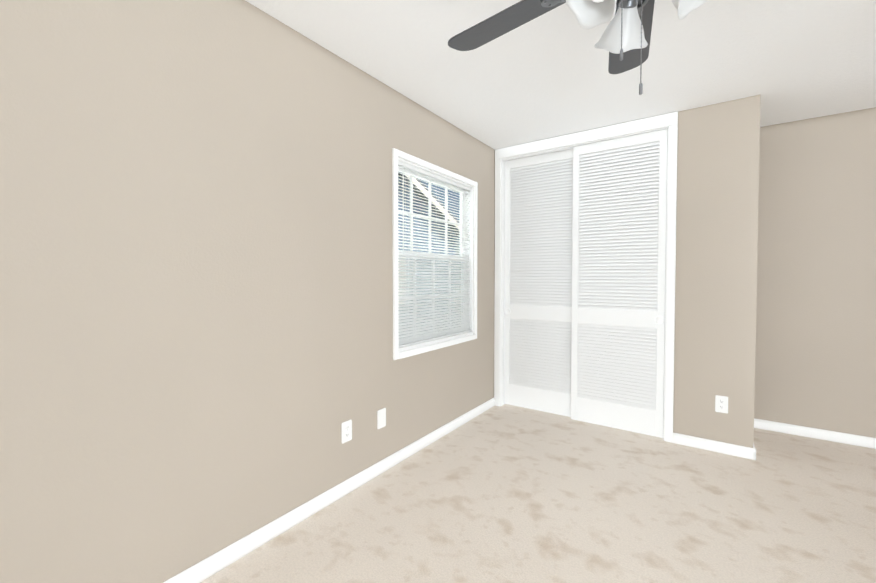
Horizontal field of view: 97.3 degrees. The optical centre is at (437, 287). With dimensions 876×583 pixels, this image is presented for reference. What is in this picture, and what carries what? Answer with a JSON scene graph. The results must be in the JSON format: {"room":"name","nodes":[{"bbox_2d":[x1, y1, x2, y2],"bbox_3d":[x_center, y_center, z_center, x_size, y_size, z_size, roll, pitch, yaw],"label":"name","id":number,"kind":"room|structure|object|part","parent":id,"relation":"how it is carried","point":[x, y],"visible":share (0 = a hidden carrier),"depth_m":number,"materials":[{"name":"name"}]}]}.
{"room":"empty bedroom","nodes":[
{"label":"empty bedroom","id":0,"kind":"room"},
{"bbox_2d":[0,0,494,582],"bbox_3d":[-0.602,-0.043,2.132,0.120,2.412,5.460,1,2,35],"label":"wall","id":1,"kind":"structure","parent":0,"point":[198,362],"depth_m":1.51,"materials":[{"name":"beige paint"}]},
{"bbox_2d":[163,398,494,582],"bbox_3d":[-0.750,1.133,1.832,0.014,0.074,4.510,1,2,35],"label":"baseboard","id":2,"kind":"structure","parent":1,"relation":"attached to","point":[206,568],"depth_m":1.95,"materials":[{"name":"white wood"}]},
{"bbox_2d":[341,419,351,443],"bbox_3d":[-0.513,0.812,2.170,0.007,0.116,0.072,1,2,35],"label":"electrical outlet","id":3,"kind":"object","parent":1,"relation":"attached to","point":[346,431],"visible":1,"depth_m":2.17,"materials":[{"name":"white plastic"}]},
{"bbox_2d":[377,408,385,428],"bbox_3d":[-0.350,0.818,2.402,0.006,0.116,0.072,1,2,35],"label":"electrical outlet","id":4,"kind":"object","parent":1,"relation":"attached to","point":[381,418],"visible":1,"depth_m":2.40,"materials":[{"name":"white plastic"}]},
{"bbox_2d":[392,148,477,359],"bbox_3d":[-0.018,-0.217,2.934,0.136,1.350,1.080,1,2,35],"label":"window","id":5,"kind":"structure","parent":1,"relation":"in","point":[396,154],"depth_m":2.83,"materials":[{"name":"white"}]},
{"bbox_3d":[-0.062,-0.530,2.957,0.003,0.556,0.910,1,2,35],"label":"sash glass","id":6,"kind":"part","parent":5,"relation":"part of","materials":[{"name":"clear glass"}]},
{"bbox_3d":[-0.062,-0.530,2.957,0.028,0.618,0.972,1,2,35],"label":"window sash","id":7,"kind":"part","parent":5,"relation":"part of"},
{"bbox_3d":[-0.038,0.069,2.954,0.003,0.586,0.910,1,2,35],"label":"sash glass","id":8,"kind":"part","parent":5,"relation":"part of","materials":[{"name":"clear glass"}]},
{"bbox_3d":[-0.038,0.069,2.954,0.028,0.648,0.972,1,2,35],"label":"window sash","id":9,"kind":"part","parent":5,"relation":"part of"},
{"bbox_2d":[398,160,470,347],"bbox_3d":[0.000,-0.223,2.921,0.035,1.229,0.964,1,2,35],"label":"window blind","id":10,"kind":"object","parent":5,"relation":"attached to","point":[406,166],"visible":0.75,"depth_m":2.86,"materials":[{"name":"white plastic"}]},
{"bbox_2d":[398,157,473,351],"bbox_3d":[-0.031,-0.218,2.943,0.120,1.270,1.000,1,2,35],"label":"liner","id":11,"kind":"object","parent":1,"relation":"attached to","point":[471,231],"visible":0.25,"depth_m":3.31,"materials":[{"name":"white"}]},
{"bbox_2d":[398,258,459,337],"bbox_3d":[-0.080,0.084,2.984,0.002,0.606,0.952,1,2,35],"label":"screen","id":12,"kind":"object","parent":11,"relation":"attached to","point":[428,288],"depth_m":2.96,"materials":[{"name":"grey metal"}]},
{"bbox_2d":[200,404,875,582],"bbox_3d":[0.697,1.235,1.254,3.290,0.100,5.460,1,2,35],"label":"floor","id":13,"kind":"structure","parent":0,"point":[506,493],"depth_m":1.97,"materials":[{"name":"carpet"}]},
{"bbox_2d":[245,0,875,149],"bbox_3d":[0.697,-1.276,1.192,3.290,0.100,5.460,1,2,35],"label":"ceiling","id":14,"kind":"structure","parent":0,"point":[547,75],"depth_m":2.13,"materials":[{"name":"white paint"}]},
{"bbox_2d":[448,0,706,94],"bbox_3d":[0.551,-0.876,1.136,1.280,0.698,1.292,1,2,35],"label":"fan","id":15,"kind":"object","parent":14,"relation":"hanging from","point":[624,40],"visible":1,"depth_m":1.27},
{"bbox_3d":[0.260,-0.955,1.378,0.522,0.035,0.199,1,2,35],"label":"blade","id":16,"kind":"part","parent":15,"relation":"part of","materials":[{"name":"grey wood"}]},
{"bbox_3d":[0.422,-0.803,1.061,0.143,0.149,0.144,1,2,35],"label":"lamp shade","id":17,"kind":"part","parent":15,"relation":"part of","materials":[{"name":"white glass"}]},
{"bbox_3d":[0.587,-0.808,1.242,0.153,0.149,0.148,1,2,35],"label":"lamp shade","id":18,"kind":"part","parent":15,"relation":"part of","materials":[{"name":"white glass"}]},
{"bbox_3d":[0.574,-0.874,1.164,0.056,0.066,0.071,1,2,35],"label":"light arm","id":19,"kind":"part","parent":15,"relation":"part of"},
{"bbox_3d":[0.732,-0.957,1.477,0.225,0.035,0.522,1,2,35],"label":"blade","id":20,"kind":"part","parent":15,"relation":"part of","materials":[{"name":"grey wood"}]},
{"bbox_3d":[0.533,-0.707,1.063,0.059,0.364,0.016,1,2,35],"label":"pull chain","id":21,"kind":"part","parent":15,"relation":"part of","materials":[{"name":"silver metal"}]},
{"bbox_3d":[0.670,-0.802,1.012,0.151,0.149,0.156,1,2,35],"label":"lamp shade","id":22,"kind":"part","parent":15,"relation":"part of","materials":[{"name":"white glass"}]},
{"bbox_2d":[673,95,760,447],"bbox_3d":[1.527,-0.075,3.394,1.920,2.412,0.710,1,2,35],"label":"wall","id":23,"kind":"structure","parent":0,"point":[718,148],"depth_m":2.67,"materials":[{"name":"beige paint"}]},
{"bbox_2d":[504,149,572,416],"bbox_3d":[0.923,-0.031,3.474,0.691,2.296,0.035,1,2,35],"label":"closet doors","id":24,"kind":"structure","parent":23,"relation":"in","point":[538,274],"depth_m":3.47,"materials":[{"name":"white paint"}]},
{"bbox_2d":[504,308,510,314],"bbox_3d":[0.657,0.228,3.643,0.064,0.064,0.006,1,2,35],"label":"door knob","id":25,"kind":"object","parent":24,"relation":"attached to","point":[507,311],"visible":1,"depth_m":3.65,"materials":[{"name":"white"}]},
{"bbox_2d":[494,111,677,442],"bbox_3d":[1.171,-0.027,3.278,1.350,2.322,0.110,1,2,35],"label":"door frame","id":26,"kind":"structure","parent":23,"relation":"attached to","point":[503,160],"depth_m":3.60,"materials":[{"name":"white wood"}]},
{"bbox_2d":[571,129,667,437],"bbox_3d":[1.417,-0.021,3.072,0.681,2.296,0.035,1,2,35],"label":"closet doors","id":27,"kind":"structure","parent":23,"relation":"in","point":[619,215],"depth_m":3.05,"materials":[{"name":"white paint"}]},
{"bbox_2d":[655,316,663,323],"bbox_3d":[1.657,0.247,2.887,0.064,0.064,0.006,1,2,35],"label":"door knob","id":28,"kind":"object","parent":27,"relation":"attached to","point":[659,319],"visible":1,"depth_m":2.89,"materials":[{"name":"white"}]},
{"bbox_2d":[673,432,755,459],"bbox_3d":[1.923,1.112,2.704,0.474,0.074,0.014,1,2,35],"label":"baseboard","id":29,"kind":"structure","parent":23,"relation":"attached to","point":[718,446],"depth_m":2.69,"materials":[{"name":"white wood"}]},
{"bbox_2d":[715,395,727,412],"bbox_3d":[1.965,0.811,2.672,0.072,0.116,0.007,1,2,35],"label":"electrical outlet","id":30,"kind":"object","parent":23,"relation":"attached to","point":[721,404],"visible":1,"depth_m":2.67,"materials":[{"name":"white plastic"}]},
{"bbox_2d":[754,107,875,437],"bbox_3d":[2.277,-0.074,3.375,3.170,2.412,0.120,1,2,35],"label":"wall","id":31,"kind":"structure","parent":0,"point":[815,357],"depth_m":2.90,"materials":[{"name":"beige paint"}]},
{"bbox_2d":[754,418,875,448],"bbox_3d":[2.976,1.108,2.833,1.130,0.074,0.014,1,2,35],"label":"baseboard","id":32,"kind":"structure","parent":31,"relation":"attached to","point":[845,438],"depth_m":2.91,"materials":[{"name":"white wood"}]},
{"label":"outside","id":33,"kind":"structure","parent":0,"visible":0},
{"label":"lawn","id":34,"kind":"structure","parent":33,"visible":0},
{"bbox_2d":[398,176,455,327],"bbox_3d":[-6.088,-1.674,12.636,8.800,6.050,11.000,1,2,35],"label":"house","id":35,"kind":"structure","parent":34,"relation":"on","point":[400,190],"depth_m":12.82,"materials":[{"name":"white"}]},
{"bbox_2d":[398,172,458,236],"bbox_3d":[-6.088,-3.356,12.595,9.600,3.065,11.800,1,2,35],"label":"roof","id":36,"kind":"structure","parent":35,"relation":"on","point":[399,174],"depth_m":12.92,"materials":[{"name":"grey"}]},
{"bbox_2d":[399,175,458,304],"bbox_3d":[-2.307,-2.033,9.980,0.430,5.300,11.800,1,2,35],"label":"trim","id":37,"kind":"object","parent":35,"relation":"attached to","point":[414,179],"depth_m":12.29,"materials":[{"name":"white"}]}
]}

